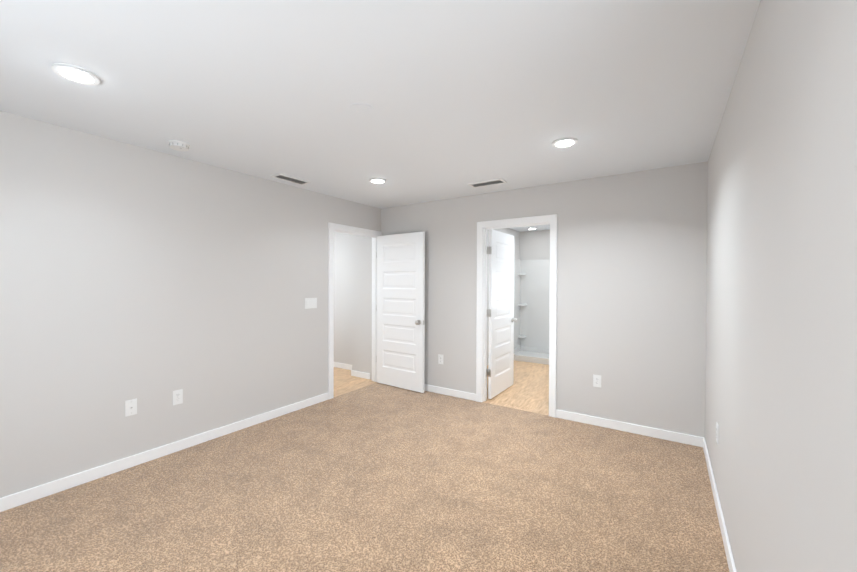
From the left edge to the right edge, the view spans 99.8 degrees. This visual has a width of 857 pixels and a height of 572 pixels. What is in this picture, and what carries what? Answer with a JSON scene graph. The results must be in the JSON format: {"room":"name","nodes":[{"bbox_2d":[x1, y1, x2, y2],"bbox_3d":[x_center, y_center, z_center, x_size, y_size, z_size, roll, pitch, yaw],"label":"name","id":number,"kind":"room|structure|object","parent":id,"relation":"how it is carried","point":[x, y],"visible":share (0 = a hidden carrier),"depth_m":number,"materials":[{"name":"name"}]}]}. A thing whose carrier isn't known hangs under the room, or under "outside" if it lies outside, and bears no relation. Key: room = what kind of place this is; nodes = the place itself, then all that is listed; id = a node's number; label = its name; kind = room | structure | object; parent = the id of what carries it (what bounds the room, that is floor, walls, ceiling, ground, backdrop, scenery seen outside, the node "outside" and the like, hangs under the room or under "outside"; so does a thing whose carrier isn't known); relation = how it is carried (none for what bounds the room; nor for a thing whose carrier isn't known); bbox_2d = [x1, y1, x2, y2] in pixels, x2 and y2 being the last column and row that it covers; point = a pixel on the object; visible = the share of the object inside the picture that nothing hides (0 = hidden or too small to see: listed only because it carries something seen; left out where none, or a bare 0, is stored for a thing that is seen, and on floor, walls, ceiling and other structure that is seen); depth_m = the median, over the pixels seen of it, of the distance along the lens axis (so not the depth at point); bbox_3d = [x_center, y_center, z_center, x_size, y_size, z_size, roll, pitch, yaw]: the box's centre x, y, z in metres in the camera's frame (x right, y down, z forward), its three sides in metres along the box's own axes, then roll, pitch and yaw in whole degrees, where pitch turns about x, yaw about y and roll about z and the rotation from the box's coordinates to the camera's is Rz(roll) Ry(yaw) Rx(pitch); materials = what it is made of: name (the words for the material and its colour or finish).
{"room":"bedroom","nodes":[
{"label":"bedroom","id":0,"kind":"room"},
{"bbox_2d":[0,111,380,497],"bbox_3d":[-2.001,0.147,3.204,0.115,2.440,4.615,1,1,34],"label":"wall","id":1,"kind":"structure","parent":0,"point":[150,280],"depth_m":2.77,"materials":[{"name":"white paint"}]},
{"bbox_2d":[125,398,136,416],"bbox_3d":[-2.247,0.920,2.727,0.016,0.118,0.072,1,1,34],"label":"outlet","id":2,"kind":"object","parent":1,"relation":"attached to","point":[130,407],"visible":1,"depth_m":2.73,"materials":[{"name":"white plastic"}]},
{"bbox_2d":[0,392,328,511],"bbox_3d":[-2.180,1.328,2.836,0.013,0.085,3.556,1,1,34],"label":"baseboard","id":3,"kind":"structure","parent":1,"relation":"attached to","point":[39,491],"depth_m":2.76,"materials":[{"name":"white paint"}]},
{"bbox_2d":[173,389,182,404],"bbox_3d":[-2.078,0.921,2.989,0.008,0.118,0.072,1,1,34],"label":"duplex electrical outlet","id":4,"kind":"object","parent":1,"relation":"attached to","point":[177,396],"visible":1,"depth_m":2.99,"materials":[{"name":"white plastic"}]},
{"bbox_2d":[305,298,316,308],"bbox_3d":[-1.335,0.195,4.096,0.008,0.118,0.165,1,1,34],"label":"switch plate","id":5,"kind":"object","parent":1,"relation":"attached to","point":[310,302],"visible":1,"depth_m":4.09,"materials":[{"name":"white plastic"}]},
{"bbox_2d":[328,222,381,399],"bbox_3d":[-0.978,0.297,4.729,0.136,2.116,0.943,1,1,34],"label":"door frame","id":6,"kind":"structure","parent":1,"relation":"attached to","point":[332,227],"depth_m":4.39,"materials":[{"name":"white paint"}]},
{"bbox_2d":[377,232,424,392],"bbox_3d":[-0.385,0.329,4.783,0.830,2.030,0.171,1,1,37],"label":"hall door","id":7,"kind":"structure","parent":6,"relation":"attached to","point":[400,309],"depth_m":4.74,"materials":[{"name":"white paint"}]},
{"bbox_2d":[334,232,351,364],"bbox_3d":[-1.679,0.119,6.034,1.790,2.440,0.225,1,1,34],"label":"wall","id":8,"kind":"structure","parent":0,"point":[342,297],"depth_m":5.86,"materials":[{"name":"white paint"}]},
{"bbox_2d":[334,362,351,369],"bbox_3d":[-1.721,1.296,6.079,1.690,0.085,0.013,1,1,34],"label":"baseboard","id":9,"kind":"structure","parent":8,"relation":"attached to","point":[343,366],"depth_m":5.85,"materials":[{"name":"white paint"}]},
{"bbox_2d":[334,367,376,396],"bbox_3d":[-1.908,1.371,5.293,2.250,0.050,1.650,1,1,34],"label":"floor","id":10,"kind":"structure","parent":0,"point":[345,381],"depth_m":5.05,"materials":[{"name":"brown wood"}]},
{"bbox_2d":[0,382,728,571],"bbox_3d":[-0.403,1.407,2.223,3.654,0.050,4.500,1,1,34],"label":"floor carpet","id":11,"kind":"object","parent":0,"point":[377,477],"visible":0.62,"depth_m":2.30,"materials":[{"name":"beige carpet"}]},
{"bbox_2d":[0,0,760,231],"bbox_3d":[-0.401,-1.128,4.208,6.119,0.100,8.075,1,1,34],"label":"ceiling","id":12,"kind":"structure","parent":0,"point":[458,96],"depth_m":1.88,"materials":[{"name":"white paint"}]},
{"bbox_2d":[51,63,100,84],"bbox_3d":[-1.751,-1.051,1.795,0.176,0.013,0.176,1,1,34],"label":"ceiling light","id":13,"kind":"object","parent":12,"relation":"attached to","point":[76,74],"visible":0.94,"depth_m":1.78,"materials":[{"name":"white plastic"}]},
{"bbox_2d":[168,140,189,150],"bbox_3d":[-1.871,-1.047,2.705,0.136,0.040,0.136,1,1,34],"label":"smoke detector","id":14,"kind":"object","parent":12,"relation":"attached to","point":[178,145],"visible":1,"depth_m":2.67,"materials":[{"name":"white plastic"}]},
{"bbox_2d":[270,173,310,184],"bbox_3d":[-1.376,-1.069,3.617,0.150,0.011,0.360,1,1,34],"label":"ceiling vent","id":15,"kind":"object","parent":12,"relation":"in","point":[290,179],"visible":0.98,"depth_m":3.60,"materials":[{"name":"white plastic"}]},
{"bbox_2d":[349,103,373,114],"bbox_3d":[-0.398,-1.054,2.151,0.144,0.007,0.144,1,1,34],"label":"cover plate","id":16,"kind":"object","parent":12,"relation":"attached to","point":[361,108],"visible":1,"depth_m":2.15,"materials":[{"name":"white paint"}]},
{"bbox_2d":[369,178,385,183],"bbox_3d":[-0.515,-1.066,3.657,0.176,0.013,0.176,1,1,34],"label":"ceiling light","id":17,"kind":"object","parent":12,"relation":"attached to","point":[377,180],"visible":0.96,"depth_m":3.63,"materials":[{"name":"white plastic"}]},
{"bbox_2d":[468,178,506,187],"bbox_3d":[0.608,-1.065,3.740,0.370,0.011,0.150,1,1,34],"label":"ceiling vent","id":18,"kind":"object","parent":12,"relation":"in","point":[488,183],"visible":0.98,"depth_m":3.73,"materials":[{"name":"white plastic"}]},
{"bbox_2d":[552,137,577,147],"bbox_3d":[1.001,-1.052,2.651,0.176,0.013,0.176,1,1,34],"label":"ceiling light","id":19,"kind":"object","parent":12,"relation":"attached to","point":[565,142],"visible":0.94,"depth_m":2.63,"materials":[{"name":"white plastic"}]},
{"bbox_2d":[487,228,519,365],"bbox_3d":[0.963,0.126,6.131,0.115,2.440,3.310,1,1,34],"label":"wall","id":20,"kind":"structure","parent":0,"point":[515,234],"depth_m":6.56,"materials":[{"name":"white paint"}]},
{"bbox_2d":[484,360,548,415],"bbox_3d":[1.595,1.378,5.596,1.590,0.050,3.330,1,1,34],"label":"floor","id":21,"kind":"structure","parent":0,"point":[528,390],"depth_m":4.66,"materials":[{"name":"brown wood"}]},
{"bbox_2d":[514,259,549,364],"bbox_3d":[2.254,0.415,6.576,1.540,1.860,0.905,1,1,34],"label":"shower","id":22,"kind":"object","parent":21,"relation":"on","point":[531,304],"visible":0.46,"depth_m":7.16,"materials":[{"name":"white plastic"}]},
{"bbox_2d":[352,161,707,437],"bbox_3d":[0.692,0.144,4.255,4.329,2.440,0.115,1,1,34],"label":"wall","id":23,"kind":"structure","parent":0,"point":[631,281],"depth_m":3.52,"materials":[{"name":"white paint"}]},
{"bbox_2d":[352,370,369,378],"bbox_3d":[-0.998,1.306,5.311,0.365,0.085,0.013,1,1,34],"label":"baseboard","id":24,"kind":"structure","parent":23,"relation":"attached to","point":[361,374],"depth_m":5.29,"materials":[{"name":"white paint"}]},
{"bbox_2d":[438,354,442,363],"bbox_3d":[0.154,0.925,4.545,0.072,0.118,0.008,1,1,34],"label":"electrical outlet","id":25,"kind":"object","parent":23,"relation":"attached to","point":[440,359],"visible":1,"depth_m":4.54,"materials":[{"name":"white plastic"}]},
{"bbox_2d":[424,384,475,400],"bbox_3d":[-0.057,1.315,4.686,1.504,0.085,0.013,1,1,34],"label":"baseboard","id":26,"kind":"structure","parent":23,"relation":"attached to","point":[452,392],"depth_m":4.46,"materials":[{"name":"white paint"}]},
{"bbox_2d":[487,229,516,398],"bbox_3d":[0.945,0.334,4.626,0.171,2.030,0.772,1,1,34],"label":"bathroom door","id":27,"kind":"structure","parent":23,"relation":"in","point":[500,369],"depth_m":4.55,"materials":[{"name":"white paint"}]},
{"bbox_2d":[476,214,556,417],"bbox_3d":[0.983,0.309,4.051,0.914,2.116,0.136,1,1,34],"label":"door frame","id":28,"kind":"structure","parent":23,"relation":"attached to","point":[552,219],"depth_m":4.13,"materials":[{"name":"white paint"}]},
{"bbox_2d":[593,374,600,387],"bbox_3d":[1.659,0.935,3.546,0.072,0.118,0.008,1,1,34],"label":"electrical outlet","id":29,"kind":"object","parent":23,"relation":"attached to","point":[596,380],"visible":1,"depth_m":3.54,"materials":[{"name":"white plastic"}]},
{"bbox_2d":[556,409,703,446],"bbox_3d":[1.846,1.334,3.423,1.236,0.085,0.013,1,1,34],"label":"baseboard","id":30,"kind":"structure","parent":23,"relation":"attached to","point":[645,431],"depth_m":3.37,"materials":[{"name":"white paint"}]},
{"bbox_2d":[520,230,549,259],"bbox_3d":[2.540,0.121,7.002,1.550,2.440,0.115,1,1,34],"label":"wall","id":31,"kind":"structure","parent":0,"point":[534,245],"depth_m":7.20,"materials":[{"name":"white paint"}]},
{"bbox_2d":[705,0,856,571],"bbox_3d":[1.139,0.178,1.120,0.115,2.440,4.615,1,1,34],"label":"wall","id":32,"kind":"structure","parent":0,"point":[781,356],"depth_m":0.99,"materials":[{"name":"white paint"}]},
{"bbox_2d":[716,422,718,443],"bbox_3d":[1.842,0.938,2.301,0.008,0.118,0.072,1,1,34],"label":"electrical outlet","id":33,"kind":"object","parent":32,"relation":"attached to","point":[717,431],"visible":1,"depth_m":2.27,"materials":[{"name":"white plastic"}]},
{"bbox_2d":[703,438,736,571],"bbox_3d":[1.114,1.355,1.216,0.013,0.085,4.500,1,1,34],"label":"baseboard","id":34,"kind":"structure","parent":32,"relation":"attached to","point":[729,555],"depth_m":2.09,"materials":[{"name":"white paint"}]}
]}

